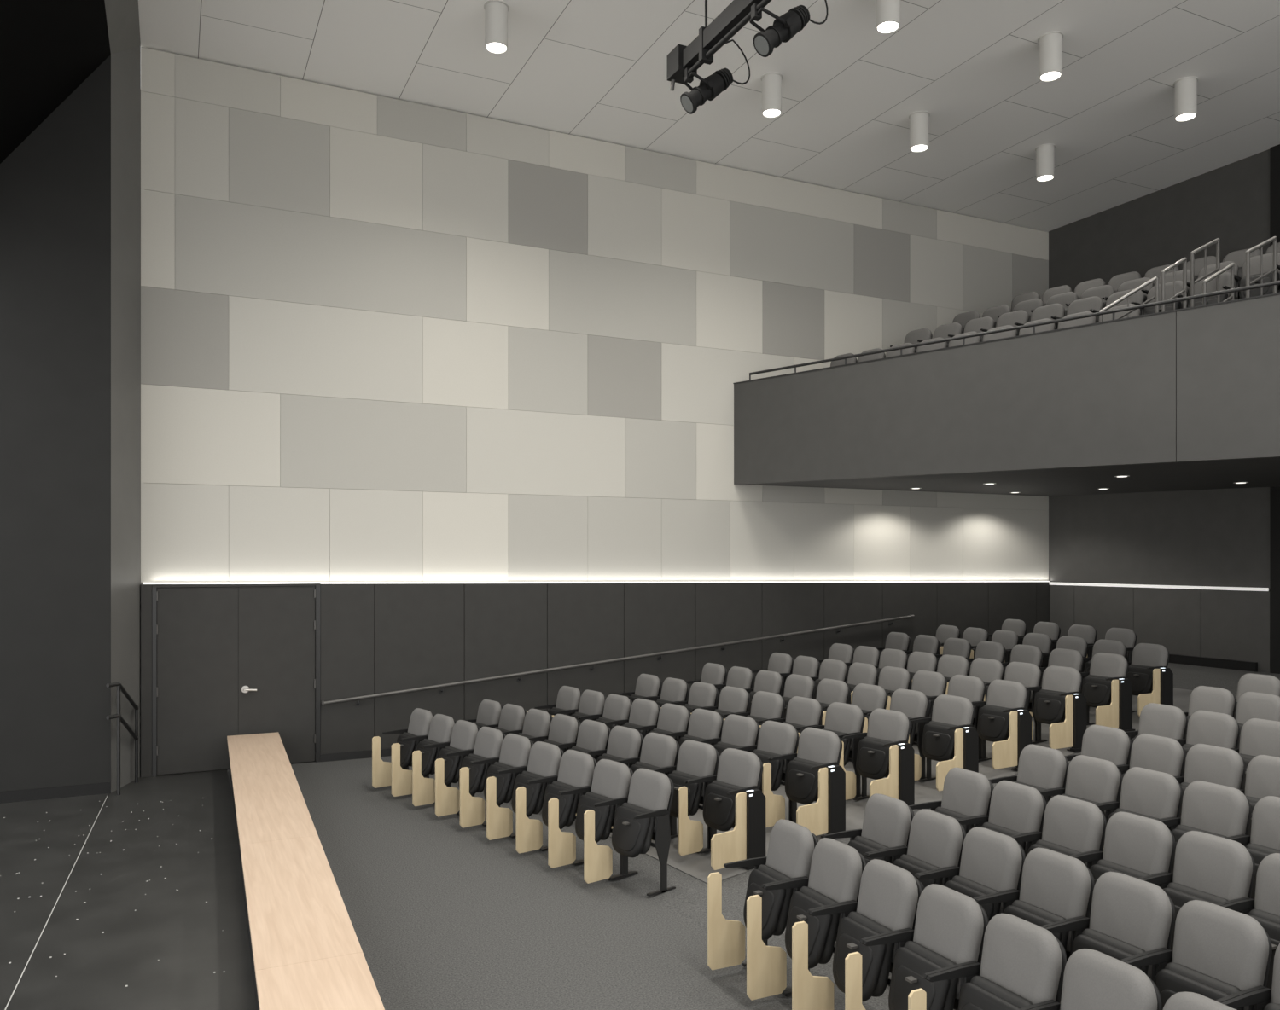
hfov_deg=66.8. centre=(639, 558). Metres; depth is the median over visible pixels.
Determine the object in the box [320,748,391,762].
baseboard
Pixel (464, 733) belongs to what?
seat
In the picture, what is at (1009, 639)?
seat
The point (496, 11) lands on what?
recessed light
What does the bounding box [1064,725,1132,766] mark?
seat
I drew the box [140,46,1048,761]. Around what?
wall
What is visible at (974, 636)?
seat
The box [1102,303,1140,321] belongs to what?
seat
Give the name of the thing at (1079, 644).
seat
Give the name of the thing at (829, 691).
seat
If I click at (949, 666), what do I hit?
seat
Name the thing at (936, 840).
seat
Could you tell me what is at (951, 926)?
seat
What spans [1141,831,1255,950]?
seat
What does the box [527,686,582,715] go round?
seat
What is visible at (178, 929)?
floor
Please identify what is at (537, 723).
seat
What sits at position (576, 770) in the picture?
seat
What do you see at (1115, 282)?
seat
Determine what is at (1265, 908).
seat
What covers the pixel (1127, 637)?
seat
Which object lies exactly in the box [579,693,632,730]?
seat
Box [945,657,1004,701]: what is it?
seat
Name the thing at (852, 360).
seat
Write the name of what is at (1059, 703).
seat
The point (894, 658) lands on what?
seat
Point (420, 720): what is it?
seat
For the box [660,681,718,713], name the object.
seat
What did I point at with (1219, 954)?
seat
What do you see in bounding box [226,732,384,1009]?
ledge
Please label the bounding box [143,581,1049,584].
strip light
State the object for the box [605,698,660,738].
seat
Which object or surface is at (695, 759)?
seat
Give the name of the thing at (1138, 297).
seat
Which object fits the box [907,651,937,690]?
seat
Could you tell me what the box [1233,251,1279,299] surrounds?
seat
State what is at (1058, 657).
seat
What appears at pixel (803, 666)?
seat
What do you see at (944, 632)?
seat
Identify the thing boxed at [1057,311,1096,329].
seat
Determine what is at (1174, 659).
baseboard
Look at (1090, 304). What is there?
seat
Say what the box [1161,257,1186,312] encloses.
stair railing
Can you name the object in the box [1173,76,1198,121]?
ceiling light
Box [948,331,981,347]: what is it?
seat
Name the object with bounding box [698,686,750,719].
seat
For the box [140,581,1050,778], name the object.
wainscot
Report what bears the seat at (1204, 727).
on the floor at (443, 915)
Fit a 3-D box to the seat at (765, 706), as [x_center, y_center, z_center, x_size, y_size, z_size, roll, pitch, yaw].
[1.254,1.925,10.663,0.587,0.889,0.513,0,0,-35]
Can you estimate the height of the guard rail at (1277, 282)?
0.431 m
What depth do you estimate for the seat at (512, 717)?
11.11 m
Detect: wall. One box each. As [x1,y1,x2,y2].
[0,0,140,792]
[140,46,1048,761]
[1048,144,1279,674]
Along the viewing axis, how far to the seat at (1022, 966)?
4.37 m
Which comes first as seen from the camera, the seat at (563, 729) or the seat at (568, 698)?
the seat at (563, 729)
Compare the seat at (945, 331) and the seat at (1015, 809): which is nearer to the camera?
the seat at (1015, 809)
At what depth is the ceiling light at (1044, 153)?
14.35 m
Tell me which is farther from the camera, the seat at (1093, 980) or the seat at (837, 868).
the seat at (837, 868)
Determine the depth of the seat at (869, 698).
10.68 m
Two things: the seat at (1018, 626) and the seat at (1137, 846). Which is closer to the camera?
the seat at (1137, 846)
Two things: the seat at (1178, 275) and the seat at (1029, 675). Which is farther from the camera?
the seat at (1178, 275)
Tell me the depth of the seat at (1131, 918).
4.75 m
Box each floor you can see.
[0,768,256,1009]
[226,663,1279,1009]
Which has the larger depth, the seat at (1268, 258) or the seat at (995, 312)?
the seat at (995, 312)
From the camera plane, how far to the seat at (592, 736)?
9.84 m
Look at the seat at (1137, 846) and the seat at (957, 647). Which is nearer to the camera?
the seat at (1137, 846)
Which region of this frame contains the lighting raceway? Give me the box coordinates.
[666,0,828,114]
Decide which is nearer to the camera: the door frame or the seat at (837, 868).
the seat at (837, 868)
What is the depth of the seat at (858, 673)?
12.18 m
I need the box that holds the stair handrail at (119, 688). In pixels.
[105,682,139,795]
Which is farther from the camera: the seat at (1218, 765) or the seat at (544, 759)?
the seat at (544, 759)
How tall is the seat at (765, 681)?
0.889 m
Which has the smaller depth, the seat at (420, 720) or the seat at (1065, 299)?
the seat at (420, 720)
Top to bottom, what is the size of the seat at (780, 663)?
0.889 m
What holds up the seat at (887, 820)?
on the floor at (443, 915)
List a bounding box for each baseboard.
[0,782,110,803]
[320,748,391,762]
[1168,654,1257,672]
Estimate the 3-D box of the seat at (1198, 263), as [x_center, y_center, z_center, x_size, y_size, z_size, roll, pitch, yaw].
[7.725,-3.757,13.463,0.457,0.889,0.513,0,0,-39]
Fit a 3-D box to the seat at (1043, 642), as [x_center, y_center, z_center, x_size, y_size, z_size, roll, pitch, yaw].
[5.421,1.497,13.609,0.587,0.889,0.513,0,0,-25]
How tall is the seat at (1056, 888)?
0.933 m
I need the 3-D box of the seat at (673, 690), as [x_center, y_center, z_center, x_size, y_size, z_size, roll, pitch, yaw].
[0.272,1.948,12.083,0.587,0.889,0.513,0,0,-35]
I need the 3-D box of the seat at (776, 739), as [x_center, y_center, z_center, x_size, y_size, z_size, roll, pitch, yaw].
[1.147,1.992,9.069,0.587,0.889,0.513,0,0,-36]
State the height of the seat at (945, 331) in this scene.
0.889 m
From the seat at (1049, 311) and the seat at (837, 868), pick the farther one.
the seat at (1049, 311)
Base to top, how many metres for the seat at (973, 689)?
0.889 m
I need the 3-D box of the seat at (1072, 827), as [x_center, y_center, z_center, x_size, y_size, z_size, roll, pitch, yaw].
[2.557,1.980,6.032,0.587,0.933,0.451,0,0,-26]
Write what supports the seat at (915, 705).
on the steps
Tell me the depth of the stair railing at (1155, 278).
10.80 m
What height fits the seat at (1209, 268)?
0.889 m
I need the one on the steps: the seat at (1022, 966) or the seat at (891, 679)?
the seat at (891, 679)
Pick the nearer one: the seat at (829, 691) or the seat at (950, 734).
the seat at (950, 734)
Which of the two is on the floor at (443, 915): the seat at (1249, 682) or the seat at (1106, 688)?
the seat at (1249, 682)
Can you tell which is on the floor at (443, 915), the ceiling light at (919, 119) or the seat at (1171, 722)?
the seat at (1171, 722)
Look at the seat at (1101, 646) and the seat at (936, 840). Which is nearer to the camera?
the seat at (936, 840)
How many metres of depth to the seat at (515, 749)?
9.26 m
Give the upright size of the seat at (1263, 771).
0.933 m
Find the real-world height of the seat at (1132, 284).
0.889 m
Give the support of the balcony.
attached to the wall at (1218, 538)
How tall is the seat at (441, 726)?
0.889 m
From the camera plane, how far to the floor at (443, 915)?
7.08 m
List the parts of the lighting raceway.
stage spotlight, stage spotlight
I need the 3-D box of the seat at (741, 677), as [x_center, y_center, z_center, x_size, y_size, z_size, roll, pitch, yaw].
[1.143,1.862,12.597,0.587,0.889,0.513,0,0,-33]
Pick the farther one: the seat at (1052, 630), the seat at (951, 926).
the seat at (1052, 630)
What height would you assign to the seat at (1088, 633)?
0.889 m
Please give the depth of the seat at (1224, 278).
11.59 m
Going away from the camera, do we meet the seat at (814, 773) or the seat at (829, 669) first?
the seat at (814, 773)
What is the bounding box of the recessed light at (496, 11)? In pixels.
[483,0,509,53]
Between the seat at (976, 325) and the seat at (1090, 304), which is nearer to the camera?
the seat at (1090, 304)
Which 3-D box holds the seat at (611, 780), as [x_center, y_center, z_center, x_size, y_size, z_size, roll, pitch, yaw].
[-0.390,2.147,8.031,0.587,0.889,0.508,0,0,-38]
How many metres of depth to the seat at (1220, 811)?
6.15 m
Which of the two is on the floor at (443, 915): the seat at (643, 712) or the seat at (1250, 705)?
the seat at (1250, 705)
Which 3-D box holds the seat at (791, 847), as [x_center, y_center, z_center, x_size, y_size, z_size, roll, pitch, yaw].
[0.770,2.119,5.970,0.587,0.933,0.451,0,0,-26]
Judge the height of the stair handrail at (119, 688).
1.241 m
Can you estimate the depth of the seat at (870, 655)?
13.63 m
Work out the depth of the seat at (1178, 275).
12.86 m
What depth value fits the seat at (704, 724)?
9.98 m
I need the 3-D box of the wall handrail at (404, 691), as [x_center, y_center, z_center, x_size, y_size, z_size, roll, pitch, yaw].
[0.305,1.438,14.475,9.696,0.963,0.105,0,0,-26]
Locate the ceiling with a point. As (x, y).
(593, 69)
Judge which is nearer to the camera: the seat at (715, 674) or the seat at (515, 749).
the seat at (515, 749)
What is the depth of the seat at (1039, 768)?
7.36 m
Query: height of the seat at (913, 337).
0.889 m
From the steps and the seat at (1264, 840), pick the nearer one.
the seat at (1264, 840)
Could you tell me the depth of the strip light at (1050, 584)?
15.94 m
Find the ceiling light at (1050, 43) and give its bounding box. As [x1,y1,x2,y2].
[1037,31,1063,81]
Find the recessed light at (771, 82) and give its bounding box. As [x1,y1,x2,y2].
[760,72,783,117]
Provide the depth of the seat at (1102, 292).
13.63 m
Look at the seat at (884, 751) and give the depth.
9.17 m
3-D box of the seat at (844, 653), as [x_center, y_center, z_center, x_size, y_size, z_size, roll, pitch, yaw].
[2.763,1.684,14.054,0.587,0.889,0.513,0,0,-30]
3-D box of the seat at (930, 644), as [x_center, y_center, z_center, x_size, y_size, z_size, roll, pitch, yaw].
[4.058,1.577,14.280,0.587,0.889,0.513,0,0,-26]
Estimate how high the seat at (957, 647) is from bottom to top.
0.889 m
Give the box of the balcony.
[733,292,1279,496]
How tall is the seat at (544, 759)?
0.889 m
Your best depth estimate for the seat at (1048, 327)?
12.36 m
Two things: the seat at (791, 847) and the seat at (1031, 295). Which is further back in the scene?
the seat at (1031, 295)
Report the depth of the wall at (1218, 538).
15.82 m
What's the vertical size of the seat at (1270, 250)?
0.889 m
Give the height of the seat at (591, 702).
0.889 m
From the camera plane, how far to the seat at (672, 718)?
10.40 m
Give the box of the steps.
[575,687,1233,884]
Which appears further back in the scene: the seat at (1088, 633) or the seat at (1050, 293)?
the seat at (1050, 293)
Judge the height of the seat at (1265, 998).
0.933 m
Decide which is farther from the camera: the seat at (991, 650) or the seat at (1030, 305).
the seat at (1030, 305)
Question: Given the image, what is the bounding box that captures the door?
[156,586,315,774]
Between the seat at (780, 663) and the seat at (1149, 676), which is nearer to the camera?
the seat at (1149, 676)
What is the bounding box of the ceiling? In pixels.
[138,0,1279,232]
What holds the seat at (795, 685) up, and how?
on the steps
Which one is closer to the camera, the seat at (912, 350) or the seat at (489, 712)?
the seat at (489, 712)
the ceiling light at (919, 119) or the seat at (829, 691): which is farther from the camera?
the ceiling light at (919, 119)
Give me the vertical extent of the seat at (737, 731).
0.889 m
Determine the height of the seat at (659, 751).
0.889 m
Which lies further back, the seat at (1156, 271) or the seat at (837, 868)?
the seat at (1156, 271)
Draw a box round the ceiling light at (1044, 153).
[1035,144,1055,181]
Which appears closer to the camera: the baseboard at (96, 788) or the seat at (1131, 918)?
the seat at (1131, 918)
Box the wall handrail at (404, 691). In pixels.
[320,614,914,706]
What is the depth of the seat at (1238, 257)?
13.10 m
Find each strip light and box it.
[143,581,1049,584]
[1049,582,1268,591]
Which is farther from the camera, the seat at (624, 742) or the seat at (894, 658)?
the seat at (894, 658)
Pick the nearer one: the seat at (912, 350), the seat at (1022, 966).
the seat at (1022, 966)
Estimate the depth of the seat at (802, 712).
10.22 m
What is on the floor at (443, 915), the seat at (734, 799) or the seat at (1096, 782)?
the seat at (1096, 782)
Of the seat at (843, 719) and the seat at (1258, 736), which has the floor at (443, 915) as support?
the seat at (1258, 736)
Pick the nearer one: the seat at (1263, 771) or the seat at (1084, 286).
the seat at (1263, 771)
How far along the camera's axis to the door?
11.97 m
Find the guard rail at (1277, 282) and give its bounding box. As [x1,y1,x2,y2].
[749,280,1279,380]
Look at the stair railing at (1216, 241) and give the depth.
11.29 m
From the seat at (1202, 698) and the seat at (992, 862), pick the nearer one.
the seat at (992, 862)
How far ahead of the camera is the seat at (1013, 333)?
12.77 m
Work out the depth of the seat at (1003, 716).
10.17 m
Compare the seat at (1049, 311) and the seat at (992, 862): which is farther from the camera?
the seat at (1049, 311)
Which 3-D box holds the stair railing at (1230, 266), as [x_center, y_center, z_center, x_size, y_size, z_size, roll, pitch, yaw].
[6.288,-2.684,10.543,0.754,1.189,0.042,0,0,-38]
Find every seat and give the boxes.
[372,708,435,788]
[391,714,456,804]
[412,720,480,814]
[435,727,506,825]
[456,699,503,727]
[459,733,533,837]
[479,704,527,735]
[486,741,564,850]
[501,709,552,744]
[516,750,597,864]
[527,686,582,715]
[529,714,580,752]
[547,759,633,880]
[552,689,606,724]
[556,719,610,760]
[576,726,643,815]
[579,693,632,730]
[583,768,675,896]
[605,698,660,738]
[611,733,680,833]
[615,674,662,703]
[633,703,691,742]
[641,677,689,707]
[651,739,719,853]
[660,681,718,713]
[664,709,723,746]
[677,748,765,870]
[685,663,727,691]
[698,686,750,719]
[698,714,760,773]
[707,819,818,994]
[714,666,754,706]
[723,691,785,726]
[734,721,799,820]
[744,669,784,712]
[746,837,866,1000]
[750,652,793,693]
[759,696,823,733]
[762,727,845,839]
[778,674,815,718]
[779,656,820,692]
[791,859,922,1009]
[797,702,865,797]
[810,658,848,698]
[814,678,849,725]
[818,643,854,663]
[822,683,888,762]
[822,793,914,864]
[830,353,857,366]
[839,709,914,805]
[843,662,878,704]
[844,645,880,680]
[844,884,989,1009]
[850,666,911,703]
[857,348,885,362]
[862,688,929,779]
[866,808,965,890]
[874,648,908,686]
[875,632,910,653]
[885,343,915,357]
[885,670,947,717]
[890,328,932,352]
[903,634,939,657]
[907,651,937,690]
[907,694,978,791]
[907,768,994,834]
[907,913,1066,1009]
[916,337,947,352]
[916,826,1025,922]
[919,322,962,347]
[927,674,987,759]
[933,638,971,662]
[935,624,960,654]
[936,654,970,682]
[939,627,989,658]
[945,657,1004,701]
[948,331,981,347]
[949,316,994,342]
[952,310,980,333]
[957,780,1047,857]
[966,640,1006,675]
[969,629,1019,663]
[971,680,1031,771]
[975,848,1094,961]
[982,304,1011,327]
[982,309,1029,336]
[982,325,1017,341]
[983,662,1042,741]
[989,619,1027,645]
[989,744,1069,803]
[1001,644,1042,680]
[1003,633,1052,667]
[1011,291,1040,312]
[1012,298,1043,321]
[1012,795,1106,869]
[1016,303,1064,329]
[1018,318,1055,335]
[1019,622,1060,651]
[1025,665,1086,751]
[1028,948,1161,1009]
[1029,648,1083,717]
[1032,291,1078,315]
[1039,755,1122,820]
[1041,285,1071,306]
[1042,635,1087,681]
[1044,872,1175,983]
[1052,624,1097,657]
[1053,296,1103,322]
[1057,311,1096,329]
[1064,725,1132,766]
[1067,285,1114,308]
[1071,811,1175,919]
[1074,278,1105,299]
[1080,652,1134,732]
[1083,639,1127,672]
[1086,628,1136,662]
[1091,289,1144,315]
[1096,767,1182,829]
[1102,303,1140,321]
[1102,733,1185,852]
[1104,277,1153,302]
[1108,271,1141,293]
[1124,900,1272,1009]
[1125,703,1187,765]
[1126,643,1173,717]
[1133,280,1187,315]
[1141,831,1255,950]
[1143,269,1194,296]
[1144,263,1179,286]
[1159,780,1250,873]
[1163,992,1236,1009]
[1175,744,1245,818]
[1176,710,1239,777]
[1177,272,1235,308]
[1181,256,1215,280]
[1183,686,1236,739]
[1186,261,1239,299]
[1220,943,1279,1009]
[1221,853,1279,989]
[1222,247,1260,278]
[1227,796,1279,899]
[1231,718,1279,790]
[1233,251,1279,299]
[1233,673,1279,719]
[1234,692,1279,749]
[1239,755,1279,836]
[1265,242,1279,254]
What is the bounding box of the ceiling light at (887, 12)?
[875,0,900,33]
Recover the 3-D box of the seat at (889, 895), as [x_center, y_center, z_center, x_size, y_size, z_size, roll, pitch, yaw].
[1.166,2.119,5.151,0.587,0.933,0.451,0,0,-26]
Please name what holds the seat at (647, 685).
on the steps
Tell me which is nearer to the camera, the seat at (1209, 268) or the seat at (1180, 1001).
the seat at (1180, 1001)
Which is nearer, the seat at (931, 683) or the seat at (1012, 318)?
the seat at (931, 683)
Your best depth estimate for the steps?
9.40 m
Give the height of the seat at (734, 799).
0.889 m
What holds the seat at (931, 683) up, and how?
on the steps
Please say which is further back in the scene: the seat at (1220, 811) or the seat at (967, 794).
the seat at (967, 794)
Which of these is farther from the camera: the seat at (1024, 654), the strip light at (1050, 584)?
the strip light at (1050, 584)
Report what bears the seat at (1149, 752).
on the floor at (443, 915)
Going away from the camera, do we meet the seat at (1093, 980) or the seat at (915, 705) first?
the seat at (1093, 980)
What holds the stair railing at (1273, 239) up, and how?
on the balcony
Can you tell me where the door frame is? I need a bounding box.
[152,583,320,777]
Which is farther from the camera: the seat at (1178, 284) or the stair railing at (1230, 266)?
the seat at (1178, 284)
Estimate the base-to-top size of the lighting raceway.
1.873 m
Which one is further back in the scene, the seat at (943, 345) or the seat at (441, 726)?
the seat at (943, 345)
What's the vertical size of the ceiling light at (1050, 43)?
0.455 m
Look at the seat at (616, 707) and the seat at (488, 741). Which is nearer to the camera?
the seat at (488, 741)
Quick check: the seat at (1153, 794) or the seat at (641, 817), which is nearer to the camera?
the seat at (1153, 794)
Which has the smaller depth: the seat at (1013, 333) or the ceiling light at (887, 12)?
the ceiling light at (887, 12)
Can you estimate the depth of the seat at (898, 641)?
14.85 m
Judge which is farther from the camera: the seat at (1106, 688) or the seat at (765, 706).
the seat at (1106, 688)
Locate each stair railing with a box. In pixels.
[1099,276,1158,322]
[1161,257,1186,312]
[1190,238,1219,307]
[1202,262,1234,305]
[1245,236,1276,297]
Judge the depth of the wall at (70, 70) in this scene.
10.56 m
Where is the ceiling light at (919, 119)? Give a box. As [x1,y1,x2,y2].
[908,110,930,151]
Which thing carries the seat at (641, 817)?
on the floor at (443, 915)
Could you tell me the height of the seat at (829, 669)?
0.889 m
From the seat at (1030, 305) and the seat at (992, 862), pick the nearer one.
the seat at (992, 862)
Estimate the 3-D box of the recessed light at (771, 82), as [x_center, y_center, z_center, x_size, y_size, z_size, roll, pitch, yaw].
[1.677,-5.893,12.340,0.280,0.455,0.280,0,0,-26]
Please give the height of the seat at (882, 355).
0.889 m
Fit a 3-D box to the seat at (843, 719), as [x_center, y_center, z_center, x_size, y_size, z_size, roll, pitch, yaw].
[1.908,1.910,9.716,0.587,0.889,0.513,0,0,-35]
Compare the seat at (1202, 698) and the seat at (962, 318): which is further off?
the seat at (962, 318)

